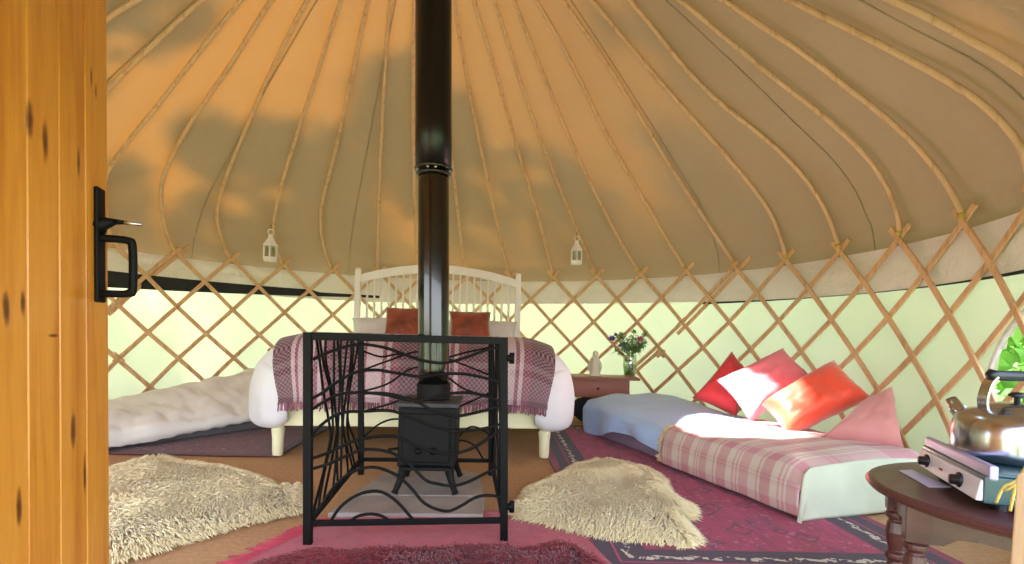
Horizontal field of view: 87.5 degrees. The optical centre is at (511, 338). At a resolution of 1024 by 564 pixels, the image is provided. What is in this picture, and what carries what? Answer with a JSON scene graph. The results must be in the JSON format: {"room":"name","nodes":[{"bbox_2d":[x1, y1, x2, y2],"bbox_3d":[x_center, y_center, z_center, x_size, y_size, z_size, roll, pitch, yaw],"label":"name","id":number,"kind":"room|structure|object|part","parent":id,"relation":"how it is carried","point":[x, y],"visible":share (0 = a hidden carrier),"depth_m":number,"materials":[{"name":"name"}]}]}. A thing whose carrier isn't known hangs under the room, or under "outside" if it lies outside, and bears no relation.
{"room":"traditional dwelling","nodes":[
{"label":"traditional dwelling","id":0,"kind":"room"},
{"bbox_2d":[108,287,296,399],"bbox_3d":[-2.606,0.033,3.132,0.844,1.170,3.644,2,0,10],"label":"wall","id":1,"kind":"structure","parent":0,"point":[148,358],"depth_m":4.20,"materials":[{"name":"white fabric"}]},
{"bbox_2d":[108,271,379,297],"bbox_3d":[-2.403,-0.402,3.400,1.026,0.120,4.086,2,0,18],"label":"trim","id":2,"kind":"structure","parent":1,"relation":"attached to","point":[115,279],"depth_m":4.30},
{"bbox_2d":[297,298,625,399],"bbox_3d":[-0.469,0.089,5.062,3.006,1.170,0.590,2,0,0],"label":"wall","id":3,"kind":"structure","parent":0,"point":[310,313],"depth_m":5.05,"materials":[{"name":"white fabric"}]},
{"bbox_2d":[107,212,1023,303],"bbox_3d":[-0.457,-0.451,3.321,5.175,0.250,4.072,2,0,0],"label":"trim","id":4,"kind":"structure","parent":3,"relation":"attached to","point":[961,261],"depth_m":3.98,"materials":[{"name":"white fabric"}]},
{"bbox_2d":[107,0,1023,274],"bbox_3d":[-0.213,-1.482,3.655,5.248,1.904,2.270,2,0,14],"label":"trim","id":5,"kind":"structure","parent":3,"relation":"attached to","point":[861,1],"depth_m":3.10,"materials":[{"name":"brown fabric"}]},
{"bbox_2d":[108,415,1010,563],"bbox_3d":[-0.485,0.678,2.768,5.240,0.030,5.240,2,0,0],"label":"floor","id":6,"kind":"structure","parent":0,"point":[525,466],"depth_m":2.56,"materials":[{"name":"wood"}]},
{"bbox_2d":[0,0,141,563],"bbox_3d":[-0.719,-0.308,0.702,0.168,1.870,0.843,2,0,-17],"label":"door","id":7,"kind":"structure","parent":6,"relation":"on","point":[54,222],"depth_m":0.90,"materials":[{"name":"brown wood"}]},
{"bbox_3d":[-0.815,-0.184,1.057,0.015,0.227,0.036,2,0,-16],"label":"handle plate","id":8,"kind":"part","parent":7,"relation":"part of","materials":[{"name":"black metal"}]},
{"bbox_3d":[-0.786,-0.143,1.065,0.070,0.124,0.016,2,0,-16],"label":"pull handle","id":9,"kind":"part","parent":7,"relation":"part of","materials":[{"name":"black metal"}]},
{"bbox_2d":[107,232,182,392],"bbox_3d":[-2.803,-0.080,2.920,0.478,1.333,2.533,2,0,4],"label":"lattice panel","id":10,"kind":"object","parent":6,"relation":"on","point":[145,275],"visible":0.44,"depth_m":3.92,"materials":[{"name":"brown wood"}]},
{"bbox_2d":[106,0,142,23],"bbox_3d":[-1.904,-1.596,2.788,2.192,1.867,0.146,2,0,4],"label":"pole","id":11,"kind":"object","parent":10,"relation":"on","point":[130,3],"visible":0.27,"depth_m":2.74,"materials":[{"name":"brown wood"}]},
{"bbox_2d":[107,0,204,93],"bbox_3d":[-1.881,-1.595,3.030,2.192,1.866,0.148,2,0,14],"label":"pole","id":12,"kind":"object","parent":10,"relation":"on","point":[197,3],"visible":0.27,"depth_m":3.01,"materials":[{"name":"brown wood"}]},
{"bbox_2d":[107,0,244,234],"bbox_3d":[-1.829,-1.593,3.240,2.193,1.869,0.197,2,0,24],"label":"pole","id":13,"kind":"object","parent":10,"relation":"on","point":[238,3],"visible":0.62,"depth_m":3.29,"materials":[{"name":"brown wood"}]},
{"bbox_2d":[109,453,313,563],"bbox_3d":[-1.354,0.606,2.208,0.874,0.069,1.414,2,0,-40],"label":"sheepskin","id":14,"kind":"object","parent":6,"relation":"on","point":[158,501],"visible":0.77,"depth_m":1.95,"materials":[{"name":"beige fur"}]},
{"bbox_2d":[108,426,328,456],"bbox_3d":[-1.817,0.623,3.480,1.068,0.009,1.268,2,0,-2],"label":"rug","id":15,"kind":"object","parent":6,"relation":"on","point":[254,442],"visible":0.4,"depth_m":3.09,"materials":[{"name":"fabric"}]},
{"bbox_2d":[108,421,264,448],"bbox_3d":[-2.239,0.552,3.478,0.680,0.110,1.420,2,0,32],"label":"mattress","id":16,"kind":"object","parent":15,"relation":"on","point":[244,426],"visible":0.02,"depth_m":3.39,"materials":[{"name":"fabric"}]},
{"bbox_2d":[108,368,254,446],"bbox_3d":[-2.218,0.407,3.421,0.794,0.369,1.434,2,0,32],"label":"duvet","id":17,"kind":"object","parent":16,"relation":"on","point":[212,402],"visible":0.66,"depth_m":3.29,"materials":[{"name":"white fabric"}]},
{"bbox_2d":[328,469,484,517],"bbox_3d":[-0.390,0.654,2.285,0.564,0.022,0.670,2,0,0],"label":"hearth slab","id":18,"kind":"object","parent":6,"relation":"on","point":[441,497],"visible":0.59,"depth_m":2.15,"materials":[{"name":"grey stone"}]},
{"bbox_2d":[388,394,462,494],"bbox_3d":[-0.364,0.455,2.322,0.293,0.378,0.364,2,0,-2],"label":"wood stove","id":19,"kind":"object","parent":18,"relation":"on","point":[428,437],"visible":0.85,"depth_m":2.18,"materials":[{"name":"metal"}]},
{"bbox_3d":[-0.462,0.578,2.207,0.081,0.128,0.046,2,0,-32],"label":"leg","id":20,"kind":"part","parent":19,"relation":"part of","materials":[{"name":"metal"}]},
{"bbox_3d":[-0.350,0.409,2.184,0.190,0.200,0.014,2,0,-2],"label":"door","id":21,"kind":"part","parent":19,"relation":"part of","materials":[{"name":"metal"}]},
{"bbox_3d":[-0.352,0.275,2.340,0.260,0.018,0.325,2,0,-2],"label":"plate","id":22,"kind":"part","parent":19,"relation":"part of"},
{"bbox_2d":[414,0,452,400],"bbox_3d":[-0.346,-1.410,2.339,0.240,3.352,0.172,2,0,0],"label":"flue pipe","id":23,"kind":"object","parent":19,"relation":"on","point":[433,18],"visible":0.93,"depth_m":2.28,"materials":[{"name":"metal"}]},
{"bbox_3d":[-0.250,0.583,2.215,0.081,0.128,0.046,2,0,28],"label":"leg","id":24,"kind":"part","parent":19,"relation":"part of","materials":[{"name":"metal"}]},
{"bbox_3d":[-0.259,0.583,2.473,0.081,0.128,0.046,2,0,-32],"label":"leg","id":25,"kind":"part","parent":19,"relation":"part of","materials":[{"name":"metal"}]},
{"bbox_2d":[303,332,514,544],"bbox_3d":[-0.366,0.326,2.157,0.685,0.676,0.909,2,0,-5],"label":"guard","id":26,"kind":"object","parent":6,"relation":"on","point":[497,395],"visible":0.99,"depth_m":1.74,"materials":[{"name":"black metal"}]},
{"bbox_3d":[-0.644,0.319,1.688,0.044,0.676,0.022,2,0,0],"label":"post","id":27,"kind":"part","parent":26,"relation":"part of","materials":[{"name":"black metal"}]},
{"bbox_3d":[-0.685,0.583,2.127,0.016,0.018,0.884,2,0,-5],"label":"rail","id":28,"kind":"part","parent":26,"relation":"part of","materials":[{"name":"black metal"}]},
{"bbox_3d":[-0.725,0.317,2.567,0.044,0.676,0.022,2,0,0],"label":"post","id":29,"kind":"part","parent":26,"relation":"part of","materials":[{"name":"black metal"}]},
{"bbox_3d":[-0.335,0.592,1.725,0.623,0.018,0.016,2,0,-7],"label":"rail","id":30,"kind":"part","parent":26,"relation":"part of","materials":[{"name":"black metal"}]},
{"bbox_3d":[-0.335,0.001,1.725,0.623,0.024,0.018,2,0,-7],"label":"rail","id":31,"kind":"part","parent":26,"relation":"part of","materials":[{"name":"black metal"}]},
{"bbox_3d":[-0.414,0.590,2.590,0.625,0.018,0.016,2,0,-4],"label":"rail","id":32,"kind":"part","parent":26,"relation":"part of","materials":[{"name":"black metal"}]},
{"bbox_3d":[-0.103,0.333,2.612,0.044,0.676,0.022,2,0,0],"label":"post","id":33,"kind":"part","parent":26,"relation":"part of","materials":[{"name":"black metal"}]},
{"bbox_3d":[-0.065,0.600,2.188,0.016,0.018,0.853,2,0,-5],"label":"rail","id":34,"kind":"part","parent":26,"relation":"part of","materials":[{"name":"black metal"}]},
{"bbox_3d":[-0.026,0.335,1.763,0.044,0.676,0.022,2,0,0],"label":"post","id":35,"kind":"part","parent":26,"relation":"part of","materials":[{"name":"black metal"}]},
{"bbox_2d":[271,265,550,457],"bbox_3d":[-0.606,-0.007,3.932,1.532,1.325,2.011,2,0,-4],"label":"frame","id":36,"kind":"object","parent":6,"relation":"on","point":[515,421],"visible":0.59,"depth_m":4.83,"materials":[{"name":"beige paint"}]},
{"bbox_3d":[-1.270,0.445,2.908,0.072,0.384,0.072,2,0,-5],"label":"leg","id":37,"kind":"part","parent":36,"relation":"part of","materials":[{"name":"beige paint"}]},
{"bbox_3d":[-1.411,-0.003,4.852,0.052,1.274,0.051,2,0,-5],"label":"headboard post","id":38,"kind":"part","parent":36,"relation":"part of","materials":[{"name":"white paint"}]},
{"bbox_2d":[248,348,574,431],"bbox_3d":[-0.591,0.255,3.689,1.878,0.523,1.662,2,0,-5],"label":"duvet","id":39,"kind":"object","parent":36,"relation":"on","point":[263,397],"visible":0.3,"depth_m":2.93,"materials":[{"name":"white fabric"}]},
{"bbox_2d":[385,307,417,333],"bbox_3d":[-0.901,-0.124,4.451,0.327,0.269,0.179,2,0,0],"label":"cushion","id":40,"kind":"object","parent":39,"relation":"on","point":[398,320],"visible":0.77,"depth_m":4.40,"materials":[{"name":"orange fabric"}]},
{"bbox_2d":[272,332,554,416],"bbox_3d":[-0.539,0.194,3.202,1.507,0.434,0.768,2,0,-4],"label":"throw blanket","id":41,"kind":"object","parent":39,"relation":"on","point":[531,375],"visible":0.43,"depth_m":2.85,"materials":[{"name":"fabric"}]},
{"bbox_2d":[449,311,490,335],"bbox_3d":[-0.353,-0.104,4.473,0.366,0.247,0.182,2,0,0],"label":"cushion","id":42,"kind":"object","parent":39,"relation":"on","point":[462,323],"visible":0.82,"depth_m":4.43,"materials":[{"name":"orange fabric"}]},
{"bbox_3d":[-0.540,0.387,2.965,1.400,0.210,0.035,2,0,-5],"label":"footboard","id":43,"kind":"part","parent":36,"relation":"part of","materials":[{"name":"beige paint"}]},
{"bbox_3d":[-0.668,-0.579,4.909,1.420,0.186,0.036,2,0,-5],"label":"arched rail","id":44,"kind":"part","parent":36,"relation":"part of","materials":[{"name":"white paint"}]},
{"bbox_3d":[0.044,0.035,4.966,0.052,1.274,0.051,2,0,-5],"label":"headboard post","id":45,"kind":"part","parent":36,"relation":"part of","materials":[{"name":"white paint"}]},
{"bbox_3d":[0.185,0.483,3.022,0.072,0.384,0.072,2,0,-5],"label":"leg","id":46,"kind":"part","parent":36,"relation":"part of","materials":[{"name":"beige paint"}]},
{"bbox_2d":[216,510,610,563],"bbox_3d":[-0.281,0.661,1.673,1.327,0.011,0.895,2,0,0],"label":"rug","id":47,"kind":"object","parent":6,"relation":"on","point":[523,533],"visible":0.5,"depth_m":1.77,"materials":[{"name":"fabric"}]},
{"bbox_2d":[252,538,611,563],"bbox_3d":[-0.236,0.616,1.299,1.148,0.092,0.636,2,0,-8],"label":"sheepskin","id":48,"kind":"object","parent":47,"relation":"on","point":[559,552],"visible":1,"depth_m":1.46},
{"bbox_2d":[108,245,738,406],"bbox_3d":[-0.598,-0.022,4.597,4.569,1.333,1.485,2,0,-4],"label":"lattice panel","id":49,"kind":"object","parent":6,"relation":"on","point":[178,253],"visible":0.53,"depth_m":4.60,"materials":[{"name":"brown wood"}]},
{"bbox_2d":[158,0,274,249],"bbox_3d":[-1.752,-1.588,3.437,2.202,1.874,0.247,2,0,34],"label":"pole","id":50,"kind":"object","parent":49,"relation":"on","point":[269,3],"visible":1,"depth_m":3.53,"materials":[{"name":"brown wood"}]},
{"bbox_2d":[215,0,309,258],"bbox_3d":[-1.610,-1.580,3.663,2.204,1.884,0.213,2,0,44],"label":"pole","id":51,"kind":"object","parent":49,"relation":"on","point":[305,3],"visible":1,"depth_m":3.75,"materials":[{"name":"brown wood"}]},
{"bbox_2d":[272,0,342,264],"bbox_3d":[-1.423,-1.575,3.865,0.172,1.884,2.203,2,0,-37],"label":"pole","id":52,"kind":"object","parent":49,"relation":"on","point":[340,2],"visible":0.94,"depth_m":3.92,"materials":[{"name":"brown wood"}]},
{"bbox_2d":[263,224,277,261],"bbox_3d":[-2.014,-0.797,4.460,0.106,0.312,0.119,2,0,-17],"label":"lantern","id":53,"kind":"object","parent":52,"relation":"hanging from","point":[270,242],"visible":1,"depth_m":4.44,"materials":[{"name":"white metal"}]},
{"bbox_2d":[319,0,369,268],"bbox_3d":[-1.231,-1.570,4.013,0.178,1.883,2.201,2,0,-27],"label":"pole","id":54,"kind":"object","parent":49,"relation":"on","point":[367,2],"visible":1,"depth_m":4.08,"materials":[{"name":"brown wood"}]},
{"bbox_2d":[376,0,392,269],"bbox_3d":[-0.979,-1.557,4.152,0.107,1.896,2.226,2,0,-17],"label":"pole","id":55,"kind":"object","parent":49,"relation":"on","point":[389,9],"visible":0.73,"depth_m":4.16,"materials":[{"name":"brown wood"}]},
{"bbox_2d":[411,0,417,264],"bbox_3d":[-0.741,-1.553,4.223,0.113,1.892,2.219,2,0,-8],"label":"pole","id":56,"kind":"object","parent":49,"relation":"on","point":[413,5],"visible":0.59,"depth_m":4.21,"materials":[{"name":"brown wood"}]},
{"bbox_2d":[452,153,465,266],"bbox_3d":[-0.485,-1.556,4.248,0.097,1.872,2.206,2,0,2],"label":"pole","id":57,"kind":"object","parent":49,"relation":"on","point":[453,172],"visible":0.4,"depth_m":4.90,"materials":[{"name":"brown wood"}]},
{"bbox_2d":[452,0,511,275],"bbox_3d":[-0.248,-1.548,4.242,0.124,1.877,2.211,2,0,11],"label":"pole","id":58,"kind":"object","parent":49,"relation":"on","point":[453,1],"visible":1,"depth_m":4.24,"materials":[{"name":"brown wood"}]},
{"bbox_2d":[472,0,554,276],"bbox_3d":[0.008,-1.541,4.182,0.099,1.877,2.203,2,0,21],"label":"pole","id":59,"kind":"object","parent":49,"relation":"on","point":[473,1],"visible":1,"depth_m":4.20,"materials":[{"name":"brown wood"}]},
{"bbox_2d":[492,0,597,274],"bbox_3d":[0.210,-1.538,4.105,0.167,1.874,2.199,2,0,30],"label":"pole","id":60,"kind":"object","parent":49,"relation":"on","point":[495,3],"visible":1,"depth_m":4.18,"materials":[{"name":"brown wood"}]},
{"bbox_2d":[571,236,581,264],"bbox_3d":[0.580,-0.809,4.792,0.100,0.295,0.112,2,0,0],"label":"lantern","id":61,"kind":"object","parent":60,"relation":"hanging from","point":[576,248],"visible":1,"depth_m":4.76,"materials":[{"name":"white metal"}]},
{"bbox_2d":[512,0,641,272],"bbox_3d":[0.405,-1.532,3.995,0.210,1.874,2.198,2,0,40],"label":"pole","id":62,"kind":"object","parent":49,"relation":"on","point":[515,3],"visible":1,"depth_m":4.10,"materials":[{"name":"brown wood"}]},
{"bbox_2d":[534,0,687,269],"bbox_3d":[0.605,-1.526,3.834,2.202,1.876,0.195,2,0,-41],"label":"pole","id":63,"kind":"object","parent":49,"relation":"on","point":[537,2],"visible":1,"depth_m":3.96,"materials":[{"name":"brown wood"}]},
{"bbox_2d":[574,397,593,420],"bbox_3d":[0.646,0.581,4.364,0.329,0.200,0.236,2,0,0],"label":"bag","id":64,"kind":"object","parent":6,"relation":"on","point":[579,403],"visible":0.37,"depth_m":4.31,"materials":[{"name":"black fabric"}]},
{"bbox_2d":[570,373,639,397],"bbox_3d":[0.737,0.500,4.456,0.600,0.374,0.361,2,0,6],"label":"side table","id":65,"kind":"object","parent":6,"relation":"on","point":[584,385],"visible":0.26,"depth_m":4.30,"materials":[{"name":"brown wood"}]},
{"bbox_2d":[588,351,601,376],"bbox_3d":[0.686,0.207,4.400,0.117,0.210,0.110,2,0,0],"label":"angel figurine","id":66,"kind":"object","parent":65,"relation":"on","point":[594,365],"visible":0.99,"depth_m":4.38,"materials":[{"name":"beige ceramic"}]},
{"bbox_3d":[0.694,0.406,4.307,0.400,0.115,0.012,2,0,6],"label":"drawer","id":67,"kind":"part","parent":65,"relation":"part of","materials":[{"name":"brown wood"}]},
{"bbox_3d":[0.975,0.230,4.420,0.116,0.180,0.116,2,0,0],"label":"glass vase","id":68,"kind":"object","parent":65,"relation":"on","visible":0},
{"bbox_2d":[607,329,649,374],"bbox_3d":[0.966,0.110,4.428,0.396,0.379,0.233,2,0,0],"label":"flower bouquet","id":69,"kind":"object","parent":68,"relation":"in","point":[638,346],"visible":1,"depth_m":4.41,"materials":[{"name":"green plant"}]},
{"bbox_3d":[0.818,-0.002,4.360,0.095,0.050,0.096,2,0,0],"label":"flower","id":70,"kind":"part","parent":69,"relation":"part of","materials":[{"name":"purple plant"}]},
{"bbox_2d":[537,425,964,563],"bbox_3d":[0.802,0.692,2.860,1.188,0.009,2.668,2,0,-1],"label":"rug","id":71,"kind":"object","parent":6,"relation":"on","point":[739,528],"visible":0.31,"depth_m":1.90,"materials":[{"name":"red fabric"}]},
{"bbox_2d":[508,457,708,550],"bbox_3d":[0.432,0.647,2.330,0.765,0.069,1.167,2,0,17],"label":"sheepskin","id":72,"kind":"object","parent":71,"relation":"on","point":[611,498],"visible":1,"depth_m":2.01,"materials":[{"name":"beige fur"}]},
{"bbox_2d":[602,432,800,500],"bbox_3d":[1.189,0.632,3.093,0.730,0.130,1.860,2,0,-18],"label":"mattress","id":73,"kind":"object","parent":71,"relation":"on","point":[627,440],"visible":0.02,"depth_m":3.31,"materials":[{"name":"fabric"}]},
{"bbox_2d":[583,393,747,451],"bbox_3d":[1.067,0.547,3.365,0.831,0.290,1.259,2,0,-18],"label":"duvet","id":74,"kind":"object","parent":73,"relation":"on","point":[644,416],"visible":0.78,"depth_m":3.38,"materials":[{"name":"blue fabric"}]},
{"bbox_2d":[693,352,743,416],"bbox_3d":[1.359,0.284,3.467,0.263,0.403,0.326,2,0,38],"label":"cushion","id":75,"kind":"object","parent":74,"relation":"on","point":[713,393],"visible":0.64,"depth_m":3.37,"materials":[{"name":"red fabric"}]},
{"bbox_2d":[717,348,807,420],"bbox_3d":[1.461,0.268,3.110,0.473,0.427,0.256,2,0,-14],"label":"cushion","id":76,"kind":"object","parent":74,"relation":"on","point":[751,385],"visible":0.89,"depth_m":3.04,"materials":[{"name":"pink fabric"}]},
{"bbox_2d":[655,419,919,522],"bbox_3d":[1.313,0.583,2.582,0.816,0.255,0.958,2,0,-18],"label":"plaid blanket","id":77,"kind":"object","parent":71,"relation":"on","point":[764,462],"visible":0.84,"depth_m":2.23,"materials":[{"name":"pink fabric"}]},
{"bbox_2d":[761,360,869,430],"bbox_3d":[1.561,0.306,2.767,0.448,0.384,0.261,2,0,-10],"label":"cushion","id":78,"kind":"object","parent":77,"relation":"on","point":[827,391],"visible":0.97,"depth_m":2.69,"materials":[{"name":"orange fabric"}]},
{"bbox_2d":[823,386,903,447],"bbox_3d":[1.651,0.369,2.557,0.340,0.283,0.242,2,0,19],"label":"cushion","id":79,"kind":"object","parent":77,"relation":"on","point":[874,419],"visible":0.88,"depth_m":2.46,"materials":[{"name":"pink fabric"}]},
{"bbox_2d":[632,182,1023,448],"bbox_3d":[1.606,0.036,3.229,0.911,1.333,3.650,2,0,-13],"label":"lattice panel","id":80,"kind":"object","parent":6,"relation":"on","point":[1014,312],"visible":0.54,"depth_m":2.77,"materials":[{"name":"brown wood"}]},
{"bbox_2d":[561,0,734,263],"bbox_3d":[0.776,-1.522,3.635,2.200,1.875,0.184,2,0,-31],"label":"pole","id":81,"kind":"object","parent":80,"relation":"on","point":[564,2],"visible":1,"depth_m":3.77,"materials":[{"name":"brown wood"}]},
{"bbox_2d":[589,0,787,258],"bbox_3d":[0.918,-1.520,3.380,2.196,1.870,0.103,2,0,-22],"label":"pole","id":82,"kind":"object","parent":80,"relation":"on","point":[596,5],"visible":1,"depth_m":3.51,"materials":[{"name":"brown wood"}]},
{"bbox_2d":[626,0,841,248],"bbox_3d":[0.998,-1.520,3.164,2.194,1.867,0.153,2,0,-12],"label":"pole","id":83,"kind":"object","parent":80,"relation":"on","point":[632,3],"visible":1,"depth_m":3.27,"materials":[{"name":"brown wood"}]},
{"bbox_2d":[676,0,902,235],"bbox_3d":[1.048,-1.517,2.841,2.195,1.870,0.065,2,0,-3],"label":"pole","id":84,"kind":"object","parent":80,"relation":"on","point":[898,232],"visible":1,"depth_m":2.86,"materials":[{"name":"brown wood"}]},
{"bbox_2d":[719,0,965,218],"bbox_3d":[1.046,-1.517,2.640,2.195,1.870,0.094,2,0,7],"label":"pole","id":85,"kind":"object","parent":80,"relation":"on","point":[961,213],"visible":1,"depth_m":2.58,"materials":[{"name":"brown wood"}]},
{"bbox_2d":[783,0,1023,170],"bbox_3d":[1.004,-1.520,2.404,2.190,1.865,0.109,2,0,17],"label":"pole","id":86,"kind":"object","parent":80,"relation":"on","point":[974,98],"visible":1,"depth_m":2.18,"materials":[{"name":"brown wood"}]},
{"bbox_2d":[883,0,1023,77],"bbox_3d":[0.937,-1.521,2.198,2.192,1.868,0.160,2,0,26],"label":"pole","id":87,"kind":"object","parent":80,"relation":"on","point":[1011,63],"visible":1,"depth_m":1.92,"materials":[{"name":"brown wood"}]},
{"bbox_2d":[865,462,1014,563],"bbox_3d":[1.192,0.526,1.150,0.728,0.357,0.728,2,0,0],"label":"round table","id":88,"kind":"object","parent":6,"relation":"on","point":[920,516],"visible":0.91,"depth_m":1.15,"materials":[{"name":"brown wood"}]},
{"bbox_3d":[0.996,0.532,1.389,0.047,0.335,0.048,2,0,30],"label":"leg","id":89,"kind":"part","parent":88,"relation":"part of","materials":[{"name":"brown wood"}]},
{"bbox_3d":[0.881,0.529,1.170,0.047,0.335,0.048,2,0,30],"label":"leg","id":90,"kind":"part","parent":88,"relation":"part of","materials":[{"name":"brown wood"}]},
{"bbox_2d":[899,469,950,487],"bbox_3d":[1.000,0.341,1.301,0.051,0.002,0.189,2,0,16],"label":"card","id":91,"kind":"object","parent":88,"relation":"on","point":[927,481],"visible":1,"depth_m":1.28,"materials":[{"name":"white paper"}]},
{"bbox_2d":[917,437,1022,511],"bbox_3d":[1.166,0.300,1.139,0.435,0.092,0.360,2,0,22],"label":"stove","id":92,"kind":"object","parent":88,"relation":"on","point":[981,480],"visible":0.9,"depth_m":1.11,"materials":[{"name":"silver metal"}]},
{"bbox_3d":[1.013,0.302,1.317,0.019,0.032,0.032,1,0,22],"label":"knob","id":93,"kind":"part","parent":92,"relation":"part of","materials":[{"name":"black plastic"}]},
{"bbox_3d":[0.984,0.301,1.211,0.013,0.042,0.344,1,0,22],"label":"control panel","id":94,"kind":"part","parent":92,"relation":"part of","materials":[{"name":"silver metal"}]},
{"bbox_3d":[0.941,0.300,1.136,0.019,0.032,0.032,1,0,22],"label":"knob","id":95,"kind":"part","parent":92,"relation":"part of","materials":[{"name":"black plastic"}]},
{"bbox_3d":[1.003,0.265,1.204,0.016,0.030,0.360,1,0,22],"label":"rail","id":96,"kind":"part","parent":92,"relation":"part of","materials":[{"name":"silver metal"}]},
{"bbox_2d":[945,369,1023,466],"bbox_3d":[1.112,0.168,1.177,0.226,0.197,0.226,2,0,29],"label":"kettle","id":97,"kind":"object","parent":92,"relation":"on","point":[993,432],"visible":0.98,"depth_m":1.15,"materials":[{"name":"metal"}]},
{"bbox_3d":[1.088,0.178,1.286,0.047,0.072,0.071,2,0,0],"label":"spout","id":98,"kind":"part","parent":97,"relation":"part of","materials":[{"name":"metal"}]},
{"bbox_3d":[1.112,0.148,1.177,0.122,0.013,0.122,2,0,0],"label":"lid","id":99,"kind":"part","parent":97,"relation":"part of","materials":[{"name":"metal"}]},
{"bbox_3d":[1.113,0.131,1.177,0.033,0.025,0.032,2,0,0],"label":"lid knob","id":100,"kind":"part","parent":97,"relation":"part of","materials":[{"name":"black plastic"}]},
{"bbox_3d":[1.187,0.273,1.130,0.390,0.008,0.358,1,0,22],"label":"lid","id":101,"kind":"part","parent":92,"relation":"part of","materials":[{"name":"silver metal"}]},
{"bbox_2d":[1010,473,1023,563],"bbox_3d":[0.776,0.452,0.800,0.070,0.491,0.040,2,0,0],"label":"wooden post","id":102,"kind":"object","parent":6,"relation":"on","point":[1017,551],"visible":1,"depth_m":0.81,"materials":[{"name":"brown wood"}]},
{"bbox_2d":[994,467,1023,511],"bbox_3d":[0.826,0.223,0.862,0.029,0.130,0.068,2,0,-15],"label":"twine","id":103,"kind":"object","parent":102,"relation":"hanging from","point":[1013,483],"visible":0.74,"depth_m":0.88,"materials":[{"name":"yellow fabric"}]},
{"bbox_2d":[106,0,1023,281],"bbox_3d":[-0.431,-1.498,2.766,5.288,1.995,5.285,2,0,0],"label":"ceiling","id":104,"kind":"structure","parent":0,"point":[983,166],"depth_m":3.67,"materials":[{"name":"white fabric"}]},
{"bbox_2d":[621,273,1023,452],"bbox_3d":[1.678,0.145,3.195,0.797,1.170,3.546,2,0,-11],"label":"wall","id":105,"kind":"structure","parent":0,"point":[985,307],"depth_m":3.14,"materials":[{"name":"white fabric"}]},
{"bbox_2d":[703,270,1023,303],"bbox_3d":[1.854,-0.268,2.898,0.470,0.035,2.945,2,0,-3],"label":"trim","id":106,"kind":"structure","parent":105,"relation":"attached to","point":[1019,271],"depth_m":2.76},
{"bbox_2d":[988,309,1023,369],"bbox_3d":[1.892,0.193,1.911,0.102,0.721,0.681,2,0,20],"label":"window","id":107,"kind":"structure","parent":105,"relation":"in","point":[1013,324],"depth_m":2.17,"materials":[{"name":"white"}]},
{"label":"outside","id":108,"kind":"structure","parent":0,"visible":0},
{"bbox_2d":[992,363,1021,393],"bbox_3d":[-0.001,0.027,2.000,50.000,1.418,50.000,2,0,0],"label":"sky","id":109,"kind":"structure","parent":108,"point":[995,391],"depth_m":8.21,"materials":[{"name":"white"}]},
{"bbox_2d":[993,328,1023,402],"bbox_3d":[4.594,-0.209,2.917,2.888,2.315,4.005,2,0,0],"label":"bush","id":110,"kind":"object","parent":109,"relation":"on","point":[1014,353],"visible":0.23,"depth_m":3.90,"materials":[{"name":"green plant"}]},
{"bbox_3d":[-0.612,0.240,3.922,1.400,0.180,1.860,2,0,-4],"label":"mattress","id":111,"kind":"object","parent":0,"visible":0},
{"bbox_2d":[352,317,385,332],"bbox_3d":[-1.069,-0.065,4.669,0.686,0.246,0.195,2,0,-3],"label":"pillow","id":112,"kind":"object","parent":111,"relation":"on","point":[362,325],"visible":0.26,"depth_m":4.62,"materials":[{"name":"white fabric"}]},
{"bbox_2d":[449,320,516,336],"bbox_3d":[-0.277,-0.041,4.709,0.655,0.233,0.200,2,0,-4],"label":"pillow","id":113,"kind":"object","parent":111,"relation":"on","point":[497,328],"visible":0.17,"depth_m":4.68,"materials":[{"name":"white fabric"}]}
]}

